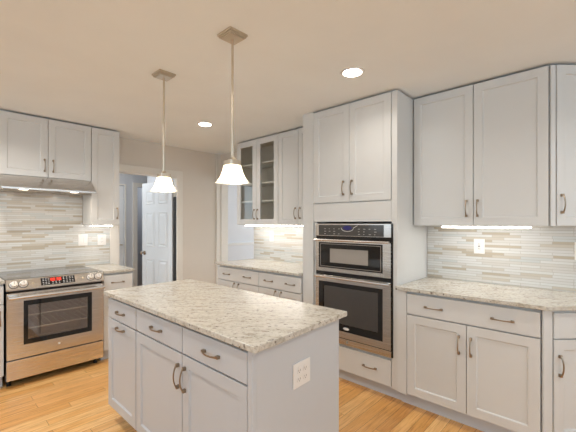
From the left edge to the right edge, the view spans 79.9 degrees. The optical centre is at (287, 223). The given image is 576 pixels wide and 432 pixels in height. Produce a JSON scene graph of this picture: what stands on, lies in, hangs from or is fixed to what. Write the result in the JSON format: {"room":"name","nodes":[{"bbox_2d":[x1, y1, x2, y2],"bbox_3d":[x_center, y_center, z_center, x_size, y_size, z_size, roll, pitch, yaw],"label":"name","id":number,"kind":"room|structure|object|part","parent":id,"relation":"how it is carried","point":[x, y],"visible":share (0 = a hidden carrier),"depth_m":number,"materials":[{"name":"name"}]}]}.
{"room":"kitchen","nodes":[
{"label":"kitchen","id":0,"kind":"room"},
{"bbox_2d":[82,137,215,283],"bbox_3d":[-3.034,0.172,3.197,0.120,2.435,5.700,0,0,43],"label":"wall","id":1,"kind":"structure","parent":0,"point":[198,168],"depth_m":4.89,"materials":[{"name":"beige paint"}]},
{"bbox_2d":[0,110,90,180],"bbox_3d":[-2.450,-0.739,3.475,0.330,0.578,0.759,0,0,43],"label":"upper cabinet","id":2,"kind":"object","parent":1,"relation":"attached to","point":[32,146],"visible":0.99,"depth_m":3.35,"materials":[{"name":"white paint"}]},
{"bbox_3d":[-2.494,-0.740,3.252,0.020,0.576,0.372,0,0,43],"label":"door","id":3,"kind":"part","parent":2,"relation":"part of","materials":[{"name":"white paint"}]},
{"bbox_3d":[-2.234,-0.740,3.529,0.020,0.576,0.380,0,0,43],"label":"door","id":4,"kind":"part","parent":2,"relation":"part of","materials":[{"name":"white paint"}]},
{"bbox_2d":[0,174,95,194],"bbox_3d":[-2.402,-0.379,3.431,0.440,0.137,0.758,0,0,43],"label":"range hood","id":5,"kind":"object","parent":1,"relation":"attached to","point":[10,183],"visible":1,"depth_m":3.31,"materials":[{"name":"silver metal"}]},
{"bbox_2d":[0,191,109,271],"bbox_3d":[-2.636,0.015,3.526,0.008,0.920,1.525,0,0,43],"label":"tile backsplash","id":6,"kind":"structure","parent":1,"relation":"attached to","point":[38,230],"depth_m":3.61,"materials":[{"name":"tile"}]},
{"bbox_2d":[78,235,86,245],"bbox_3d":[-2.305,0.188,3.865,0.008,0.125,0.094,0,0,43],"label":"wall switch","id":7,"kind":"object","parent":6,"relation":"attached to","point":[82,239],"visible":1,"depth_m":3.86,"materials":[{"name":"white plastic"}]},
{"bbox_2d":[97,235,105,244],"bbox_3d":[-2.171,0.191,4.008,0.008,0.122,0.094,0,0,43],"label":"wall outlet","id":8,"kind":"object","parent":6,"relation":"attached to","point":[101,239],"visible":1,"depth_m":4.00,"materials":[{"name":"white plastic"}]},
{"bbox_2d":[83,127,118,224],"bbox_3d":[-2.090,-0.505,3.859,0.330,1.045,0.287,0,0,43],"label":"upper cabinet","id":9,"kind":"object","parent":1,"relation":"attached to","point":[102,207],"visible":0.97,"depth_m":3.77,"materials":[{"name":"white paint"}]},
{"bbox_2d":[110,164,182,280],"bbox_3d":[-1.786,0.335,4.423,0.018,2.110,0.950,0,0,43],"label":"trim","id":10,"kind":"structure","parent":1,"relation":"attached to","point":[122,167],"depth_m":4.70,"materials":[{"name":"white paint"}]},
{"bbox_2d":[140,180,173,284],"bbox_3d":[-1.938,0.386,5.041,0.782,1.992,0.106,0,0,37],"label":"door","id":11,"kind":"structure","parent":1,"relation":"in","point":[157,207],"depth_m":5.05,"materials":[{"name":"white paint"}]},
{"bbox_3d":[-2.068,-0.390,5.152,0.220,0.200,0.008,0,0,37],"label":"panel","id":12,"kind":"part","parent":11,"relation":"part of","materials":[{"name":"white paint"}]},
{"bbox_3d":[-2.068,0.085,5.152,0.220,0.510,0.008,0,0,37],"label":"panel","id":13,"kind":"part","parent":11,"relation":"part of","materials":[{"name":"white paint"}]},
{"bbox_3d":[-2.068,0.840,5.152,0.220,0.620,0.008,0,0,37],"label":"panel","id":14,"kind":"part","parent":11,"relation":"part of","materials":[{"name":"white paint"}]},
{"bbox_3d":[-1.806,-0.390,4.952,0.220,0.200,0.008,0,0,37],"label":"panel","id":15,"kind":"part","parent":11,"relation":"part of","materials":[{"name":"white paint"}]},
{"bbox_3d":[-1.806,0.085,4.952,0.220,0.510,0.008,0,0,37],"label":"panel","id":16,"kind":"part","parent":11,"relation":"part of","materials":[{"name":"white paint"}]},
{"bbox_3d":[-1.806,0.840,4.952,0.220,0.620,0.008,0,0,37],"label":"panel","id":17,"kind":"part","parent":11,"relation":"part of","materials":[{"name":"white paint"}]},
{"bbox_2d":[173,197,175,280],"bbox_3d":[-1.552,0.505,4.767,0.137,1.750,0.010,0,0,43],"label":"trim","id":18,"kind":"structure","parent":1,"relation":"attached to","point":[174,198],"depth_m":4.79,"materials":[{"name":"black"}]},
{"bbox_2d":[119,173,253,286],"bbox_3d":[-1.037,0.172,7.701,6.786,2.435,5.439,0,0,-7],"label":"wall","id":19,"kind":"structure","parent":0,"point":[128,179],"depth_m":7.20,"materials":[{"name":"grey paint"}]},
{"bbox_2d":[119,186,123,265],"bbox_3d":[-3.001,0.370,5.636,0.095,2.020,0.607,0,0,43],"label":"door","id":20,"kind":"structure","parent":19,"relation":"in","point":[121,188],"depth_m":5.84,"materials":[{"name":"white paint"}]},
{"bbox_3d":[-3.008,0.355,5.642,0.006,0.170,0.607,0,0,43],"label":"rail","id":21,"kind":"part","parent":20,"relation":"part of","materials":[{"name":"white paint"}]},
{"bbox_2d":[119,184,125,265],"bbox_3d":[-3.000,0.360,5.626,0.020,2.060,0.685,0,0,43],"label":"trim","id":22,"kind":"structure","parent":19,"relation":"attached to","point":[119,184],"depth_m":5.86,"materials":[{"name":"white paint"}]},
{"bbox_2d":[133,182,144,286],"bbox_3d":[-2.515,0.340,6.141,0.020,2.100,0.500,0,0,43],"label":"trim","id":23,"kind":"structure","parent":19,"relation":"attached to","point":[135,185],"depth_m":5.98,"materials":[{"name":"white paint"}]},
{"bbox_2d":[228,242,253,245],"bbox_3d":[-1.174,0.515,8.793,0.040,0.070,4.800,0,0,43],"label":"trim","id":24,"kind":"structure","parent":19,"relation":"attached to","point":[237,243],"depth_m":8.76,"materials":[{"name":"white paint"}]},
{"bbox_2d":[0,359,483,431],"bbox_3d":[0.102,1.415,3.611,10.000,0.050,10.600,0,0,43],"label":"floor","id":25,"kind":"structure","parent":0,"point":[73,398],"depth_m":2.57,"materials":[{"name":"brown wood"}]},
{"bbox_2d":[0,284,3,386],"bbox_3d":[-2.734,0.948,2.903,0.639,0.885,0.450,0,0,43],"label":"base cabinet","id":26,"kind":"object","parent":25,"relation":"on","point":[1,285],"visible":1,"depth_m":2.87,"materials":[{"name":"white paint"}]},
{"bbox_3d":[-2.534,0.599,2.714,0.020,0.149,0.448,0,0,43],"label":"drawer","id":27,"kind":"part","parent":26,"relation":"part of","materials":[{"name":"white paint"}]},
{"bbox_3d":[-2.534,0.977,2.714,0.020,0.592,0.448,0,0,43],"label":"door","id":28,"kind":"part","parent":26,"relation":"part of","materials":[{"name":"white paint"}]},
{"bbox_2d":[0,266,104,386],"bbox_3d":[-2.301,0.931,3.338,0.723,0.917,0.762,0,0,43],"label":"range","id":29,"kind":"object","parent":25,"relation":"on","point":[54,317],"visible":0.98,"depth_m":3.18,"materials":[{"name":"silver metal"}]},
{"bbox_3d":[-2.303,0.511,2.891,0.060,0.060,0.035,0,-28,-47],"label":"knob","id":30,"kind":"part","parent":29,"relation":"part of","materials":[{"name":"silver metal"}]},
{"bbox_3d":[-2.258,0.511,2.939,0.060,0.060,0.035,0,-28,-47],"label":"knob","id":31,"kind":"part","parent":29,"relation":"part of","materials":[{"name":"silver metal"}]},
{"bbox_2d":[0,266,100,280],"bbox_3d":[-2.338,0.490,3.373,0.621,0.035,0.762,0,0,43],"label":"cooktop","id":32,"kind":"object","parent":29,"relation":"in","point":[74,271],"depth_m":3.25,"materials":[{"name":"silver metal"}]},
{"bbox_3d":[-2.102,1.241,3.151,0.043,0.166,0.750,0,0,43],"label":"storage drawer","id":33,"kind":"part","parent":29,"relation":"part of","materials":[{"name":"silver metal"}]},
{"bbox_3d":[-2.096,0.523,3.146,0.056,0.090,0.758,0,0,43],"label":"control panel","id":34,"kind":"part","parent":29,"relation":"part of","materials":[{"name":"silver metal"}]},
{"bbox_2d":[6,283,104,360],"bbox_3d":[-2.270,0.869,3.309,0.638,0.558,0.750,0,0,43],"label":"oven","id":35,"kind":"object","parent":29,"relation":"in","point":[43,321],"depth_m":3.22,"materials":[{"name":"silver metal"}]},
{"bbox_3d":[-2.094,0.517,3.136,0.039,0.070,0.277,0,0,43],"label":"display frame","id":36,"kind":"part","parent":29,"relation":"part of","materials":[{"name":"silver metal"}]},
{"bbox_3d":[-1.900,0.511,3.320,0.060,0.060,0.035,0,-28,-47],"label":"knob","id":37,"kind":"part","parent":29,"relation":"part of","materials":[{"name":"silver metal"}]},
{"bbox_3d":[-1.855,0.511,3.368,0.060,0.060,0.035,0,-28,-47],"label":"knob","id":38,"kind":"part","parent":29,"relation":"part of","materials":[{"name":"silver metal"}]},
{"bbox_2d":[98,271,131,359],"bbox_3d":[-1.952,0.948,3.734,0.639,0.885,0.283,0,0,43],"label":"base cabinet","id":39,"kind":"object","parent":25,"relation":"on","point":[112,281],"visible":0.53,"depth_m":3.50,"materials":[{"name":"white paint"}]},
{"bbox_3d":[-1.751,0.977,3.546,0.020,0.592,0.281,0,0,43],"label":"door","id":40,"kind":"part","parent":39,"relation":"part of","materials":[{"name":"white paint"}]},
{"bbox_2d":[86,264,134,273],"bbox_3d":[-1.962,0.489,3.756,0.635,0.027,0.306,0,0,43],"label":"countertop","id":41,"kind":"structure","parent":39,"relation":"on","point":[106,268],"depth_m":3.64,"materials":[{"name":"beige stone"}]},
{"bbox_3d":[-1.751,0.599,3.546,0.020,0.149,0.281,0,0,43],"label":"drawer","id":42,"kind":"part","parent":39,"relation":"part of","materials":[{"name":"white paint"}]},
{"bbox_2d":[108,298,138,429],"bbox_3d":[-0.907,0.948,2.510,0.496,0.885,0.682,0,0,43],"label":"base cabinet","id":43,"kind":"object","parent":25,"relation":"on","point":[122,330],"visible":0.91,"depth_m":2.27,"materials":[{"name":"grey paint"}]},
{"bbox_3d":[-1.097,0.590,2.282,0.451,0.131,0.020,0,0,43],"label":"drawer","id":44,"kind":"part","parent":43,"relation":"part of","materials":[{"name":"grey paint"}]},
{"bbox_2d":[136,309,338,431],"bbox_3d":[-0.339,0.948,1.979,1.130,0.885,0.686,0,0,43],"label":"base cabinet","id":45,"kind":"object","parent":25,"relation":"on","point":[188,380],"visible":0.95,"depth_m":1.67,"materials":[{"name":"grey paint"}]},
{"bbox_3d":[-0.747,0.590,1.915,0.128,0.014,0.034,0,0,43],"label":"handle","id":46,"kind":"part","parent":45,"relation":"part of","materials":[{"name":"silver metal"}]},
{"bbox_3d":[-0.728,0.968,1.934,0.540,0.610,0.020,0,0,43],"label":"door","id":47,"kind":"part","parent":45,"relation":"part of","materials":[{"name":"grey paint"}]},
{"bbox_3d":[-0.728,0.590,1.934,0.540,0.131,0.020,0,0,43],"label":"drawer","id":48,"kind":"part","parent":45,"relation":"part of","materials":[{"name":"grey paint"}]},
{"bbox_3d":[-0.571,0.778,1.749,0.014,0.128,0.034,0,0,43],"label":"handle","id":49,"kind":"part","parent":45,"relation":"part of","materials":[{"name":"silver metal"}]},
{"bbox_3d":[-0.524,0.778,1.705,0.014,0.128,0.034,0,0,43],"label":"handle","id":50,"kind":"part","parent":45,"relation":"part of","materials":[{"name":"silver metal"}]},
{"bbox_3d":[-0.357,0.590,1.548,0.128,0.014,0.034,0,0,43],"label":"handle","id":51,"kind":"part","parent":45,"relation":"part of","materials":[{"name":"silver metal"}]},
{"bbox_3d":[-0.343,0.590,1.571,0.504,0.131,0.020,0,0,43],"label":"drawer","id":52,"kind":"part","parent":45,"relation":"part of","materials":[{"name":"grey paint"}]},
{"bbox_3d":[-0.343,0.968,1.571,0.504,0.610,0.020,0,0,43],"label":"door","id":53,"kind":"part","parent":45,"relation":"part of","materials":[{"name":"grey paint"}]},
{"bbox_2d":[104,279,346,353],"bbox_3d":[-0.489,0.489,2.146,1.654,0.027,0.704,0,0,43],"label":"countertop","id":54,"kind":"structure","parent":45,"relation":"on","point":[253,322],"depth_m":1.86,"materials":[{"name":"beige stone"}]},
{"bbox_3d":[-0.145,0.895,1.384,0.032,0.780,0.022,0,0,43],"label":"corner post","id":55,"kind":"part","parent":45,"relation":"part of","materials":[{"name":"grey paint"}]},
{"bbox_3d":[0.068,0.948,1.633,0.019,0.885,0.634,0,0,40],"label":"panel","id":56,"kind":"part","parent":45,"relation":"part of","materials":[{"name":"grey paint"}]},
{"bbox_2d":[293,357,309,389],"bbox_3d":[0.065,0.699,1.607,0.009,0.115,0.130,0,0,39],"label":"wall outlet","id":57,"kind":"object","parent":45,"relation":"attached to","point":[301,370],"visible":1,"depth_m":1.60,"materials":[{"name":"white plastic"}]},
{"bbox_2d":[297,375,301,382],"bbox_3d":[0.052,0.718,1.588,0.002,0.033,0.033,0,0,40],"label":"socket","id":58,"kind":"object","parent":57,"relation":"attached to","point":[299,377],"depth_m":1.59,"materials":[{"name":"white plastic"}]},
{"bbox_2d":[218,265,260,292],"bbox_3d":[-0.394,0.948,4.175,0.749,0.885,0.639,0,0,43],"label":"base cabinet","id":59,"kind":"object","parent":25,"relation":"on","point":[234,277],"visible":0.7,"depth_m":3.93,"materials":[{"name":"white paint"}]},
{"bbox_3d":[-0.720,0.977,4.103,0.371,0.592,0.020,0,0,43],"label":"door","id":60,"kind":"part","parent":59,"relation":"part of","materials":[{"name":"white paint"}]},
{"bbox_3d":[-0.583,0.599,3.974,0.747,0.149,0.020,0,0,43],"label":"drawer","id":61,"kind":"part","parent":59,"relation":"part of","materials":[{"name":"white paint"}]},
{"bbox_3d":[-0.446,0.977,3.845,0.371,0.592,0.020,0,0,43],"label":"door","id":62,"kind":"part","parent":59,"relation":"part of","materials":[{"name":"white paint"}]},
{"bbox_2d":[215,259,302,275],"bbox_3d":[-0.179,0.489,3.977,1.379,0.027,0.633,0,0,43],"label":"countertop","id":63,"kind":"structure","parent":59,"relation":"on","point":[296,269],"depth_m":3.90,"materials":[{"name":"beige stone"}]},
{"bbox_2d":[259,271,302,301],"bbox_3d":[0.100,0.948,3.710,0.602,0.885,0.639,0,0,43],"label":"base cabinet","id":64,"kind":"object","parent":25,"relation":"on","point":[285,286],"visible":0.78,"depth_m":3.47,"materials":[{"name":"white paint"}]},
{"bbox_3d":[-0.199,0.977,3.612,0.298,0.592,0.020,0,0,43],"label":"door","id":65,"kind":"part","parent":64,"relation":"part of","materials":[{"name":"white paint"}]},
{"bbox_3d":[-0.089,0.599,3.509,0.600,0.149,0.020,0,0,43],"label":"drawer","id":66,"kind":"part","parent":64,"relation":"part of","materials":[{"name":"white paint"}]},
{"bbox_3d":[0.021,0.977,3.405,0.298,0.592,0.020,0,0,43],"label":"door","id":67,"kind":"part","parent":64,"relation":"part of","materials":[{"name":"white paint"}]},
{"bbox_2d":[303,90,426,399],"bbox_3d":[0.682,0.173,3.180,0.959,2.434,0.631,0,0,43],"label":"tall cabinet","id":68,"kind":"object","parent":25,"relation":"on","point":[358,156],"visible":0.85,"depth_m":2.88,"materials":[{"name":"white paint"}]},
{"bbox_3d":[0.386,-0.608,3.085,0.389,0.841,0.020,0,0,43],"label":"door","id":69,"kind":"part","parent":68,"relation":"part of","materials":[{"name":"white paint"}]},
{"bbox_3d":[0.528,-0.098,2.955,0.778,0.165,0.014,0,0,43],"label":"rail","id":70,"kind":"part","parent":68,"relation":"part of","materials":[{"name":"white paint"}]},
{"bbox_2d":[314,224,392,357],"bbox_3d":[0.695,0.525,3.093,0.757,1.046,0.558,0,0,43],"label":"wall oven","id":71,"kind":"object","parent":68,"relation":"in","point":[354,274],"visible":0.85,"depth_m":2.86,"materials":[{"name":"silver metal"}]},
{"bbox_3d":[0.517,0.059,2.928,0.647,0.094,0.002,0,0,43],"label":"control glass","id":72,"kind":"part","parent":71,"relation":"part of","materials":[{"name":"grey glass"}]},
{"bbox_3d":[0.517,0.147,2.910,0.734,0.019,0.044,0,0,43],"label":"handle","id":73,"kind":"part","parent":71,"relation":"part of","materials":[{"name":"silver metal"}]},
{"bbox_3d":[0.533,0.289,2.927,0.742,0.278,0.022,0,0,43],"label":"microwave door","id":74,"kind":"part","parent":71,"relation":"part of","materials":[{"name":"silver metal"}]},
{"bbox_3d":[0.534,0.057,2.928,0.742,0.109,0.020,0,0,43],"label":"control panel","id":75,"kind":"part","parent":71,"relation":"part of","materials":[{"name":"silver metal"}]},
{"bbox_3d":[0.535,1.019,2.928,0.742,0.050,0.018,0,0,43],"label":"trim","id":76,"kind":"part","parent":71,"relation":"part of","materials":[{"name":"silver metal"}]},
{"bbox_3d":[0.527,1.173,2.953,0.774,0.206,0.020,0,0,43],"label":"drawer","id":77,"kind":"part","parent":68,"relation":"part of","materials":[{"name":"white paint"}]},
{"bbox_3d":[0.670,-0.608,2.819,0.381,0.841,0.020,0,0,43],"label":"door","id":78,"kind":"part","parent":68,"relation":"part of","materials":[{"name":"white paint"}]},
{"bbox_2d":[397,290,541,431],"bbox_3d":[1.352,0.947,2.532,0.893,0.886,0.639,0,0,43],"label":"base cabinet","id":79,"kind":"object","parent":25,"relation":"on","point":[475,364],"visible":0.91,"depth_m":2.27,"materials":[{"name":"white paint"}]},
{"bbox_3d":[1.021,0.602,2.428,0.128,0.014,0.034,0,0,43],"label":"handle","id":80,"kind":"part","parent":79,"relation":"part of","materials":[{"name":"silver metal"}]},
{"bbox_3d":[1.045,0.977,2.442,0.408,0.592,0.020,0,0,43],"label":"door","id":81,"kind":"part","parent":79,"relation":"part of","materials":[{"name":"white paint"}]},
{"bbox_3d":[1.144,0.818,2.312,0.014,0.128,0.034,0,0,43],"label":"handle","id":82,"kind":"part","parent":79,"relation":"part of","materials":[{"name":"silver metal"}]},
{"bbox_3d":[1.199,0.818,2.261,0.014,0.128,0.034,0,0,43],"label":"handle","id":83,"kind":"part","parent":79,"relation":"part of","materials":[{"name":"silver metal"}]},
{"bbox_3d":[1.192,0.599,2.304,0.811,0.149,0.020,0,0,43],"label":"drawer","id":84,"kind":"part","parent":79,"relation":"part of","materials":[{"name":"white paint"}]},
{"bbox_2d":[395,277,575,310],"bbox_3d":[1.595,0.489,2.309,1.552,0.027,0.633,0,0,43],"label":"countertop","id":85,"kind":"structure","parent":79,"relation":"on","point":[524,297],"depth_m":2.35,"materials":[{"name":"beige stone"}]},
{"bbox_3d":[1.328,0.602,2.139,0.128,0.014,0.034,0,0,43],"label":"handle","id":86,"kind":"part","parent":79,"relation":"part of","materials":[{"name":"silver metal"}]},
{"bbox_3d":[1.342,0.977,2.163,0.399,0.592,0.020,0,0,43],"label":"door","id":87,"kind":"part","parent":79,"relation":"part of","materials":[{"name":"white paint"}]},
{"bbox_2d":[542,310,575,431],"bbox_3d":[1.907,0.948,2.035,0.586,0.885,0.606,0,0,44],"label":"base cabinet","id":88,"kind":"object","parent":25,"relation":"on","point":[558,327],"visible":0.92,"depth_m":2.01,"materials":[{"name":"white paint"}]},
{"bbox_3d":[1.586,0.830,1.992,0.014,0.128,0.034,0,0,-2],"label":"handle","id":89,"kind":"part","parent":88,"relation":"part of","materials":[{"name":"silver metal"}]},
{"bbox_3d":[1.854,0.599,2.027,0.602,0.149,0.020,0,0,-2],"label":"drawer","id":90,"kind":"part","parent":88,"relation":"part of","materials":[{"name":"white paint"}]},
{"bbox_3d":[1.854,0.977,2.027,0.602,0.592,0.020,0,0,-2],"label":"door","id":91,"kind":"part","parent":88,"relation":"part of","materials":[{"name":"white paint"}]},
{"bbox_2d":[0,0,575,154],"bbox_3d":[0.102,-1.070,3.611,10.000,0.050,10.600,0,0,43],"label":"ceiling","id":92,"kind":"structure","parent":0,"point":[91,63],"depth_m":2.15,"materials":[{"name":"paint"}]},
{"bbox_2d":[150,69,177,192],"bbox_3d":[-0.868,-0.632,2.405,0.167,0.826,0.167,0,0,43],"label":"pendant lamp","id":93,"kind":"object","parent":92,"relation":"hanging from","point":[163,183],"visible":1,"depth_m":2.38,"materials":[{"name":"white glass"}]},
{"bbox_3d":[-0.868,-0.688,2.405,0.018,0.661,0.018,0,0,43],"label":"rod","id":94,"kind":"part","parent":93,"relation":"part of","materials":[{"name":"silver metal"}]},
{"bbox_3d":[-0.868,-0.274,2.405,0.167,0.099,0.167,0,0,43],"label":"lamp shade","id":95,"kind":"part","parent":93,"relation":"part of","materials":[{"name":"white glass"}]},
{"bbox_2d":[197,122,212,126],"bbox_3d":[-0.872,-1.039,3.612,0.164,0.011,0.164,0,0,43],"label":"recessed light","id":96,"kind":"object","parent":92,"relation":"in","point":[205,124],"visible":1,"depth_m":3.59,"materials":[{"name":"white plastic"}]},
{"bbox_2d":[215,26,248,184],"bbox_3d":[-0.307,-0.632,1.902,0.167,0.826,0.167,0,0,43],"label":"pendant lamp","id":97,"kind":"object","parent":92,"relation":"hanging from","point":[232,173],"visible":1,"depth_m":1.89,"materials":[{"name":"white glass"}]},
{"bbox_3d":[-0.307,-0.274,1.902,0.167,0.099,0.167,0,0,43],"label":"lamp shade","id":98,"kind":"part","parent":97,"relation":"part of","materials":[{"name":"white glass"}]},
{"bbox_3d":[-0.307,-0.688,1.902,0.018,0.661,0.018,0,0,43],"label":"rod","id":99,"kind":"part","parent":97,"relation":"part of","materials":[{"name":"silver metal"}]},
{"bbox_2d":[341,67,364,77],"bbox_3d":[0.445,-1.039,2.374,0.164,0.011,0.164,0,0,43],"label":"recessed light","id":100,"kind":"object","parent":92,"relation":"in","point":[350,72],"visible":1,"depth_m":2.36,"materials":[{"name":"white plastic"}]},
{"bbox_2d":[221,151,575,292],"bbox_3d":[1.488,0.172,2.939,7.060,2.435,0.120,0,0,43],"label":"wall","id":101,"kind":"structure","parent":0,"point":[226,156],"depth_m":5.08,"materials":[{"name":"beige paint"}]},
{"bbox_2d":[216,154,227,284],"bbox_3d":[-0.726,0.173,4.973,0.803,2.433,0.200,0,0,43],"label":"trim","id":102,"kind":"structure","parent":101,"relation":"attached to","point":[221,189],"depth_m":5.21,"materials":[{"name":"white paint"}]},
{"bbox_2d":[237,134,277,224],"bbox_3d":[-0.297,-0.505,4.293,0.751,1.045,0.335,0,0,43],"label":"upper cabinet","id":103,"kind":"object","parent":101,"relation":"attached to","point":[257,201],"visible":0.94,"depth_m":4.41,"materials":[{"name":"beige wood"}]},
{"bbox_3d":[-0.518,-0.506,4.332,0.371,1.043,0.020,0,0,43],"label":"door","id":104,"kind":"part","parent":103,"relation":"part of","materials":[{"name":"white paint"}]},
{"bbox_2d":[242,160,273,168],"bbox_3d":[-0.274,-0.740,4.316,0.713,0.019,0.252,0,0,43],"label":"shelf","id":105,"kind":"object","parent":103,"relation":"attached to","point":[266,164],"depth_m":4.40,"materials":[{"name":"white paint"}]},
{"bbox_2d":[242,181,273,186],"bbox_3d":[-0.274,-0.494,4.316,0.713,0.019,0.252,0,0,43],"label":"shelf","id":106,"kind":"object","parent":103,"relation":"attached to","point":[269,183],"depth_m":4.37,"materials":[{"name":"white paint"}]},
{"bbox_2d":[242,199,273,203],"bbox_3d":[-0.274,-0.275,4.316,0.713,0.019,0.252,0,0,43],"label":"shelf","id":107,"kind":"object","parent":103,"relation":"attached to","point":[266,201],"depth_m":4.38,"materials":[{"name":"white paint"}]},
{"bbox_3d":[-0.245,-0.506,4.074,0.371,1.043,0.020,0,0,43],"label":"door","id":108,"kind":"part","parent":103,"relation":"part of","materials":[{"name":"white paint"}]},
{"bbox_2d":[245,225,302,225],"bbox_3d":[-0.100,0.025,4.090,1.250,0.015,0.024,0,0,43],"label":"light","id":109,"kind":"object","parent":103,"relation":"attached to","point":[245,225],"visible":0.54,"depth_m":4.14,"materials":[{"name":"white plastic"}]},
{"bbox_2d":[254,226,302,263],"bbox_3d":[0.042,0.246,4.210,1.378,0.457,0.008,0,0,43],"label":"tile backsplash","id":110,"kind":"structure","parent":101,"relation":"attached to","point":[287,246],"depth_m":4.35,"materials":[{"name":"tile"}]},
{"bbox_2d":[270,233,273,241],"bbox_3d":[-0.210,0.174,4.436,0.078,0.115,0.008,0,0,43],"label":"wall outlet","id":111,"kind":"object","parent":110,"relation":"attached to","point":[271,234],"visible":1,"depth_m":4.43,"materials":[{"name":"white plastic"}]},
{"bbox_2d":[278,128,302,224],"bbox_3d":[0.202,-0.505,3.824,0.613,1.045,0.335,0,0,43],"label":"upper cabinet","id":112,"kind":"object","parent":101,"relation":"attached to","point":[290,143],"visible":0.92,"depth_m":3.82,"materials":[{"name":"white paint"}]},
{"bbox_3d":[0.228,-0.506,3.629,0.303,1.043,0.020,0,0,43],"label":"door","id":113,"kind":"part","parent":112,"relation":"part of","materials":[{"name":"white paint"}]},
{"bbox_2d":[414,66,549,225],"bbox_3d":[1.459,-0.505,2.641,0.900,1.045,0.335,0,0,43],"label":"upper cabinet","id":114,"kind":"object","parent":101,"relation":"attached to","point":[482,150],"visible":0.98,"depth_m":2.49,"materials":[{"name":"white paint"}]},
{"bbox_3d":[1.212,-0.506,2.704,0.447,1.043,0.020,0,0,43],"label":"door","id":115,"kind":"part","parent":114,"relation":"part of","materials":[{"name":"white paint"}]},
{"bbox_3d":[1.379,-0.112,2.510,0.014,0.128,0.034,0,0,43],"label":"handle","id":116,"kind":"part","parent":114,"relation":"part of","materials":[{"name":"silver metal"}]},
{"bbox_2d":[442,226,531,227],"bbox_3d":[1.437,0.025,2.534,0.590,0.015,0.024,0,0,43],"label":"light","id":117,"kind":"object","parent":114,"relation":"attached to","point":[442,226],"visible":0.96,"depth_m":2.51,"materials":[{"name":"white plastic"}]},
{"bbox_3d":[1.539,-0.506,2.396,0.444,1.043,0.020,0,0,43],"label":"door","id":118,"kind":"part","parent":114,"relation":"part of","materials":[{"name":"white paint"}]},
{"bbox_2d":[427,226,575,291],"bbox_3d":[1.885,0.246,2.477,1.748,0.457,0.008,0,0,43],"label":"tile backsplash","id":119,"kind":"structure","parent":101,"relation":"attached to","point":[542,257],"depth_m":2.65,"materials":[{"name":"tile"}]},
{"bbox_2d":[474,239,484,253],"bbox_3d":[1.547,0.185,2.783,0.080,0.120,0.010,0,0,43],"label":"wall outlet","id":120,"kind":"object","parent":119,"relation":"attached to","point":[479,244],"visible":1,"depth_m":2.78,"materials":[{"name":"white plastic"}]},
{"bbox_2d":[550,65,575,225],"bbox_3d":[1.909,-0.505,2.243,0.294,1.045,0.301,0,0,44],"label":"upper cabinet","id":121,"kind":"object","parent":101,"relation":"attached to","point":[562,77],"visible":1,"depth_m":2.23,"materials":[{"name":"white paint"}]},
{"bbox_3d":[1.770,-0.128,2.209,0.014,0.128,0.034,0,0,-2],"label":"handle","id":122,"kind":"part","parent":121,"relation":"part of","materials":[{"name":"silver metal"}]}
]}

